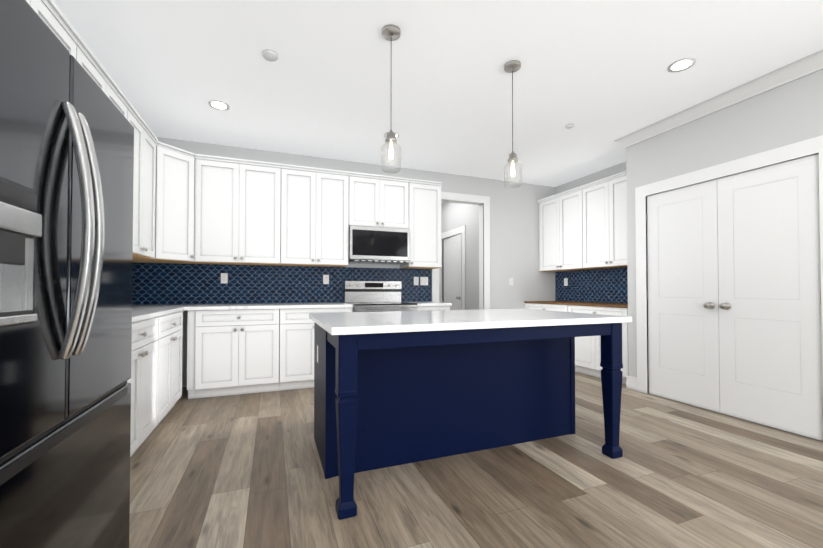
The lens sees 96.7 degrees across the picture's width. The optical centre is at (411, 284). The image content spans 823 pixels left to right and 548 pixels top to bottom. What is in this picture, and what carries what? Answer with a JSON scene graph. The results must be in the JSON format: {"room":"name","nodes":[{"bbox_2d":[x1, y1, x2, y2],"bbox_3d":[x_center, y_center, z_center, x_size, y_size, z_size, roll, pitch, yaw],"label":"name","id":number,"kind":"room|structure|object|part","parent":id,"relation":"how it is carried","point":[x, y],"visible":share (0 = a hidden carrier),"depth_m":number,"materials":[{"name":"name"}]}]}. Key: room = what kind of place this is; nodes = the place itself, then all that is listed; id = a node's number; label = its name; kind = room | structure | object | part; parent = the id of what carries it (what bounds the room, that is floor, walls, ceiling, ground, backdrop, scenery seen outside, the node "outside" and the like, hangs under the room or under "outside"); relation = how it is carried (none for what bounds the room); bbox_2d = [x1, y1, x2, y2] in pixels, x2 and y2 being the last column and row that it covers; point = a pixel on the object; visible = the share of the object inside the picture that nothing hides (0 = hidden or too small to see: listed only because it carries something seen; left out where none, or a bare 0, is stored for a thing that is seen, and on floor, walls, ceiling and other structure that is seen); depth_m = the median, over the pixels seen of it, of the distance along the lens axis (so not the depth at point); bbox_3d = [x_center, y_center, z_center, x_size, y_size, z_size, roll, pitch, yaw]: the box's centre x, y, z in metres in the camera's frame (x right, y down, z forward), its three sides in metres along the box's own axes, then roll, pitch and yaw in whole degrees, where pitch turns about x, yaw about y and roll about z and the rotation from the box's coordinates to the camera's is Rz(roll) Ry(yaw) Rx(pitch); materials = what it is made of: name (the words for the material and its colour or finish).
{"room":"kitchen","nodes":[
{"label":"kitchen","id":0,"kind":"room"},
{"bbox_2d":[157,137,554,386],"bbox_3d":[-0.335,-0.221,4.955,5.890,2.740,0.120,0,-1,-21],"label":"wall","id":1,"kind":"structure","parent":0,"point":[514,234],"depth_m":5.53,"materials":[{"name":"grey paint"}]},
{"bbox_2d":[133,141,197,263],"bbox_3d":[-2.549,-0.794,3.726,0.627,1.121,0.615,0,-1,-21],"label":"upper cabinet","id":2,"kind":"object","parent":1,"relation":"attached to","point":[174,202],"visible":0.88,"depth_m":3.61,"materials":[{"name":"white wood"}]},
{"bbox_2d":[194,154,280,265],"bbox_3d":[-1.915,-0.788,4.093,0.846,1.121,0.380,0,-1,-21],"label":"upper cabinet","id":3,"kind":"object","parent":1,"relation":"attached to","point":[237,212],"visible":1,"depth_m":3.94,"materials":[{"name":"white wood"}]},
{"bbox_2d":[134,263,431,304],"bbox_3d":[-1.335,0.005,4.502,3.460,0.452,0.008,0,-1,-21],"label":"backsplash","id":4,"kind":"structure","parent":1,"relation":"attached to","point":[168,284],"depth_m":4.31,"materials":[{"name":"tile"}]},
{"bbox_2d":[221,273,227,282],"bbox_3d":[-2.144,-0.067,4.187,0.070,0.115,0.008,0,-1,-21],"label":"electrical outlet","id":5,"kind":"object","parent":4,"relation":"attached to","point":[224,277],"visible":1,"depth_m":4.18,"materials":[{"name":"white plastic"}]},
{"bbox_2d":[323,275,328,283],"bbox_3d":[-1.073,-0.061,4.595,0.070,0.115,0.008,0,-1,-21],"label":"electrical outlet","id":6,"kind":"object","parent":4,"relation":"attached to","point":[325,279],"visible":1,"depth_m":4.59,"materials":[{"name":"white plastic"}]},
{"bbox_2d":[414,277,418,284],"bbox_3d":[0.065,-0.044,5.027,0.070,0.115,0.008,0,-1,-21],"label":"electrical outlet","id":7,"kind":"object","parent":4,"relation":"attached to","point":[416,280],"visible":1,"depth_m":5.03,"materials":[{"name":"white plastic"}]},
{"bbox_2d":[420,277,427,284],"bbox_3d":[0.177,-0.044,5.069,0.116,0.115,0.010,0,-1,-21],"label":"switch plate","id":8,"kind":"object","parent":4,"relation":"attached to","point":[423,280],"visible":1,"depth_m":5.07,"materials":[{"name":"white plastic"}]},
{"bbox_2d":[280,164,348,266],"bbox_3d":[-1.162,-0.784,4.379,0.763,1.121,0.380,0,-1,-21],"label":"upper cabinet","id":9,"kind":"object","parent":1,"relation":"attached to","point":[314,217],"visible":1,"depth_m":4.22,"materials":[{"name":"white wood"}]},
{"bbox_2d":[349,171,408,228],"bbox_3d":[-0.446,-1.017,4.655,0.764,0.646,0.380,0,-1,-21],"label":"upper cabinet","id":10,"kind":"object","parent":1,"relation":"attached to","point":[375,200],"visible":0.92,"depth_m":4.50,"materials":[{"name":"white wood"}]},
{"bbox_2d":[348,225,409,264],"bbox_3d":[-0.442,-0.480,4.635,0.756,0.426,0.397,0,-1,-21],"label":"over-the-range microwave","id":11,"kind":"object","parent":10,"relation":"attached to","point":[378,245],"visible":1,"depth_m":4.46,"materials":[{"name":"silver metal"}]},
{"bbox_2d":[400,178,441,268],"bbox_3d":[0.125,-0.776,4.869,0.455,1.121,0.380,0,-1,-21],"label":"upper cabinet","id":12,"kind":"object","parent":1,"relation":"attached to","point":[425,219],"visible":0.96,"depth_m":4.73,"materials":[{"name":"white wood"}]},
{"bbox_2d":[432,192,489,309],"bbox_3d":[0.706,-0.077,5.338,0.940,2.465,0.139,0,-1,-21],"label":"door frame","id":13,"kind":"structure","parent":1,"relation":"attached to","point":[483,202],"depth_m":5.42,"materials":[{"name":"white wood"}]},
{"bbox_2d":[53,0,822,203],"bbox_3d":[0.624,-1.659,2.442,6.300,0.060,9.700,0,-1,-21],"label":"ceiling","id":14,"kind":"structure","parent":0,"point":[333,81],"depth_m":2.77,"materials":[{"name":"white paint"}]},
{"bbox_2d":[208,100,229,109],"bbox_3d":[-1.735,-1.612,3.299,0.170,0.006,0.170,0,-1,-21],"label":"recessed light","id":15,"kind":"object","parent":14,"relation":"in","point":[217,105],"visible":1,"depth_m":3.30,"materials":[{"name":"beige plastic"}]},
{"bbox_2d":[262,49,277,60],"bbox_3d":[-1.000,-1.618,2.587,0.110,0.018,0.110,0,-1,-21],"label":"smoke detector","id":16,"kind":"object","parent":14,"relation":"attached to","point":[269,55],"visible":0.94,"depth_m":2.57,"materials":[{"name":"white plastic"}]},
{"bbox_2d":[381,24,400,173],"bbox_3d":[-0.131,-1.177,2.351,0.130,0.906,0.130,0,-1,-21],"label":"pendant light","id":17,"kind":"object","parent":14,"relation":"hanging from","point":[390,32],"depth_m":2.34,"materials":[{"name":"clear glass"}]},
{"bbox_3d":[-0.131,-0.819,2.345,0.130,0.191,0.130,0,-1,-21],"label":"pendant light shade","id":18,"kind":"part","parent":17,"relation":"part of","materials":[{"name":"clear glass"}]},
{"bbox_2d":[504,60,521,188],"bbox_3d":[0.749,-1.171,2.707,0.130,0.906,0.130,0,-1,-21],"label":"pendant light","id":19,"kind":"object","parent":14,"relation":"hanging from","point":[512,66],"depth_m":2.70,"materials":[{"name":"clear glass"}]},
{"bbox_3d":[0.749,-0.814,2.701,0.130,0.191,0.130,0,-1,-21],"label":"pendant light shade","id":20,"kind":"part","parent":19,"relation":"part of","materials":[{"name":"clear glass"}]},
{"bbox_2d":[566,124,573,128],"bbox_3d":[1.605,-1.601,3.706,0.080,0.018,0.080,0,-1,-21],"label":"ceiling sensor","id":21,"kind":"object","parent":14,"relation":"attached to","point":[568,126],"visible":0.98,"depth_m":3.69,"materials":[{"name":"white plastic"}]},
{"bbox_2d":[668,58,695,71],"bbox_3d":[1.999,-1.621,2.708,0.170,0.006,0.170,0,-1,-21],"label":"recessed light","id":22,"kind":"object","parent":14,"relation":"in","point":[681,65],"visible":1,"depth_m":2.70,"materials":[{"name":"beige plastic"}]},
{"bbox_2d":[441,202,478,309],"bbox_3d":[0.874,-0.198,6.431,0.120,2.740,1.780,0,-1,-21],"label":"wall","id":23,"kind":"structure","parent":0,"point":[470,216],"depth_m":6.05,"materials":[{"name":"grey paint"}]},
{"bbox_2d":[443,234,461,309],"bbox_3d":[0.717,0.151,6.630,0.101,2.032,0.780,0,-1,-18],"label":"hall door","id":24,"kind":"structure","parent":23,"relation":"in","point":[452,269],"depth_m":6.58,"materials":[{"name":"white wood"}]},
{"bbox_2d":[439,225,465,309],"bbox_3d":[0.779,0.095,6.648,0.139,2.160,1.020,0,-1,-21],"label":"door frame","id":25,"kind":"structure","parent":23,"relation":"attached to","point":[461,230],"depth_m":6.23,"materials":[{"name":"white wood"}]},
{"bbox_2d":[129,371,822,547],"bbox_3d":[0.624,1.141,2.400,6.300,0.060,9.700,0,-1,-21],"label":"floor","id":26,"kind":"structure","parent":0,"point":[238,471],"depth_m":2.00,"materials":[{"name":"wood"}]},
{"bbox_2d":[0,0,133,547],"bbox_3d":[-1.276,0.230,0.807,0.935,1.712,0.944,0,-1,-21],"label":"fridge","id":27,"kind":"object","parent":26,"relation":"on","point":[66,183],"visible":1,"depth_m":0.92,"materials":[{"name":"black metal"}]},
{"bbox_2d":[127,318,157,456],"bbox_3d":[-1.964,0.670,2.189,0.630,0.874,0.760,0,-1,-21],"label":"base cabinet","id":28,"kind":"object","parent":26,"relation":"on","point":[143,380],"visible":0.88,"depth_m":2.36,"materials":[{"name":"white wood"}]},
{"bbox_2d":[145,312,182,439],"bbox_3d":[-2.236,0.681,2.902,0.630,0.874,0.760,0,-1,-21],"label":"base cabinet","id":29,"kind":"object","parent":26,"relation":"on","point":[170,360],"visible":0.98,"depth_m":2.95,"materials":[{"name":"white wood"}]},
{"bbox_2d":[132,305,186,321],"bbox_3d":[-2.149,0.221,2.602,0.586,0.034,2.970,0,-1,-21],"label":"countertop","id":30,"kind":"structure","parent":29,"relation":"on","point":[141,312],"depth_m":2.98,"materials":[{"name":"white stone"}]},
{"bbox_2d":[187,309,278,398],"bbox_3d":[-1.880,0.697,3.950,0.841,0.874,0.630,0,-1,-21],"label":"base cabinet","id":31,"kind":"object","parent":26,"relation":"on","point":[236,352],"depth_m":3.68,"materials":[{"name":"white wood"}]},
{"bbox_3d":[-2.251,0.696,3.835,0.066,0.874,0.580,0,-1,-21],"label":"back base cabinet filler","id":32,"kind":"part","parent":31,"relation":"part of","materials":[{"name":"white wood"}]},
{"bbox_2d":[185,303,352,309],"bbox_3d":[-1.520,0.243,4.097,1.626,0.034,0.624,0,-1,-21],"label":"countertop","id":33,"kind":"structure","parent":31,"relation":"on","point":[281,305],"depth_m":3.84,"materials":[{"name":"white stone"}]},
{"bbox_2d":[279,308,352,390],"bbox_3d":[-1.122,0.702,4.238,0.775,0.874,0.630,0,-1,-21],"label":"base cabinet","id":34,"kind":"object","parent":26,"relation":"on","point":[296,348],"visible":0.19,"depth_m":3.91,"materials":[{"name":"white wood"}]},
{"bbox_2d":[344,281,417,311],"bbox_3d":[-0.386,0.538,4.472,0.756,1.168,0.710,0,-1,-21],"label":"range","id":35,"kind":"object","parent":26,"relation":"on","point":[373,296],"visible":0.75,"depth_m":4.67,"materials":[{"name":"silver metal"}]},
{"bbox_2d":[417,306,449,310],"bbox_3d":[0.168,0.709,4.729,0.455,0.874,0.630,0,-1,-21],"label":"base cabinet","id":36,"kind":"object","parent":26,"relation":"on","point":[426,308],"visible":0.02,"depth_m":4.46,"materials":[{"name":"white wood"}]},
{"bbox_2d":[408,302,451,305],"bbox_3d":[0.172,0.253,4.743,0.468,0.034,0.620,0,-1,-21],"label":"countertop","id":37,"kind":"structure","parent":36,"relation":"on","point":[433,304],"depth_m":4.48,"materials":[{"name":"white stone"}]},
{"bbox_2d":[314,322,622,519],"bbox_3d":[0.320,0.680,2.530,1.832,0.865,1.074,0,-1,-21],"label":"kitchen island","id":38,"kind":"object","parent":26,"relation":"on","point":[383,400],"visible":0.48,"depth_m":2.32,"materials":[{"name":"blue wood"}]},
{"bbox_2d":[309,309,631,334],"bbox_3d":[0.329,0.228,2.515,1.900,0.036,1.100,0,-1,-21],"label":"island countertop","id":39,"kind":"structure","parent":38,"relation":"on","point":[347,323],"depth_m":2.14,"materials":[{"name":"stone"}]},
{"bbox_2d":[525,303,567,311],"bbox_3d":[2.185,0.719,5.363,0.630,0.874,0.875,0,-1,-21],"label":"base cabinet","id":40,"kind":"object","parent":26,"relation":"on","point":[551,307],"visible":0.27,"depth_m":5.21,"materials":[{"name":"white wood"}]},
{"bbox_2d":[568,305,627,384],"bbox_3d":[2.497,0.706,4.543,0.630,0.874,0.875,0,-1,-21],"label":"base cabinet","id":41,"kind":"object","parent":26,"relation":"on","point":[587,355],"visible":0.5,"depth_m":4.47,"materials":[{"name":"white wood"}]},
{"bbox_2d":[524,301,627,307],"bbox_3d":[2.346,0.263,4.953,0.616,0.021,1.774,0,-1,-21],"label":"countertop","id":42,"kind":"structure","parent":41,"relation":"on","point":[621,305],"depth_m":4.75,"materials":[{"name":"white stone"}]},
{"bbox_2d":[555,161,626,303],"bbox_3d":[3.677,-0.258,2.523,0.120,2.740,7.520,0,-1,-21],"label":"wall","id":43,"kind":"structure","parent":0,"point":[606,172],"depth_m":5.22,"materials":[{"name":"grey paint"}]},
{"bbox_2d":[537,186,592,271],"bbox_3d":[2.306,-0.768,5.427,0.380,1.121,0.887,0,-1,-21],"label":"upper cabinet","id":44,"kind":"object","parent":43,"relation":"attached to","point":[561,231],"depth_m":5.31,"materials":[{"name":"white wood"}]},
{"bbox_3d":[2.163,-0.762,5.823,0.366,1.121,0.044,0,-1,-21],"label":"alcove cabinet filler","id":45,"kind":"part","parent":44,"relation":"part of","materials":[{"name":"white wood"}]},
{"bbox_2d":[555,267,627,303],"bbox_3d":[2.638,0.021,5.069,0.008,0.466,1.774,0,-1,-21],"label":"backsplash","id":46,"kind":"structure","parent":43,"relation":"attached to","point":[609,285],"depth_m":5.18,"materials":[{"name":"tile"}]},
{"bbox_2d":[564,278,567,285],"bbox_3d":[2.397,-0.034,5.682,0.008,0.115,0.070,0,-1,-21],"label":"outlet","id":47,"kind":"object","parent":46,"relation":"attached to","point":[565,281],"visible":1,"depth_m":5.67,"materials":[{"name":"white plastic"}]},
{"bbox_2d":[581,170,626,268],"bbox_3d":[2.614,-0.780,4.618,0.380,1.121,0.840,0,-1,-21],"label":"upper cabinet","id":48,"kind":"object","parent":43,"relation":"attached to","point":[604,205],"visible":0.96,"depth_m":4.61,"materials":[{"name":"white wood"}]},
{"bbox_2d":[626,69,822,376],"bbox_3d":[3.426,-0.275,1.412,0.120,2.740,5.620,0,-1,-21],"label":"wall","id":49,"kind":"structure","parent":0,"point":[782,115],"depth_m":3.18,"materials":[{"name":"grey paint"}]},
{"bbox_2d":[626,375,636,390],"bbox_3d":[0.354,1.038,2.255,5.030,0.140,9.180,0,-1,-21],"label":"baseboard","id":50,"kind":"structure","parent":49,"relation":"attached to","point":[631,382],"depth_m":3.95,"materials":[{"name":"white wood"}]},
{"bbox_2d":[646,179,719,412],"bbox_3d":[2.548,0.101,3.489,0.102,2.040,0.645,0,-1,-21],"label":"pantry door","id":51,"kind":"structure","parent":49,"relation":"in","point":[683,299],"depth_m":3.45,"materials":[{"name":"white wood"}]},
{"bbox_2d":[614,49,822,147],"bbox_3d":[3.586,-1.593,1.604,0.718,0.098,5.588,0,-1,-21],"label":"crown molding","id":52,"kind":"structure","parent":49,"relation":"attached to","point":[803,67],"depth_m":3.07,"materials":[{"name":"white wood"}]},
{"bbox_2d":[635,135,822,393],"bbox_3d":[2.728,0.040,3.212,0.139,2.165,1.520,0,-1,-21],"label":"door frame","id":53,"kind":"structure","parent":49,"relation":"attached to","point":[802,149],"depth_m":3.50,"materials":[{"name":"white wood"}]},
{"bbox_2d":[717,154,822,440],"bbox_3d":[2.779,0.092,2.883,0.102,2.040,0.645,0,-1,-21],"label":"pantry door","id":54,"kind":"structure","parent":49,"relation":"in","point":[770,321],"depth_m":2.85,"materials":[{"name":"white wood"}]},
{"bbox_3d":[-1.715,-0.289,0.471,0.120,2.740,7.520,0,-1,-21],"label":"wall","id":55,"kind":"structure","parent":0,"visible":0},
{"bbox_2d":[26,0,79,58],"bbox_3d":[-1.866,-0.827,1.584,0.380,1.121,0.830,0,-1,-21],"label":"upper cabinet","id":56,"kind":"object","parent":55,"relation":"attached to","point":[53,18],"visible":0.02,"depth_m":1.85,"materials":[{"name":"white wood"}]},
{"bbox_2d":[76,38,129,118],"bbox_3d":[-2.150,-0.815,2.330,0.380,1.121,0.760,0,-1,-21],"label":"upper cabinet","id":57,"kind":"object","parent":55,"relation":"attached to","point":[89,63],"visible":0.15,"depth_m":2.31,"materials":[{"name":"white wood"}]},
{"bbox_2d":[132,262,134,304],"bbox_3d":[-2.420,-0.025,2.501,0.008,0.452,2.962,0,-1,-21],"label":"backsplash","id":58,"kind":"structure","parent":55,"relation":"attached to","point":[133,270],"depth_m":3.86,"materials":[{"name":"tile"}]},
{"bbox_2d":[127,103,157,258],"bbox_3d":[-2.414,-0.804,3.025,0.380,1.121,0.720,0,-1,-21],"label":"upper cabinet","id":59,"kind":"object","parent":55,"relation":"attached to","point":[145,143],"visible":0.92,"depth_m":3.10,"materials":[{"name":"white wood"}]}
]}

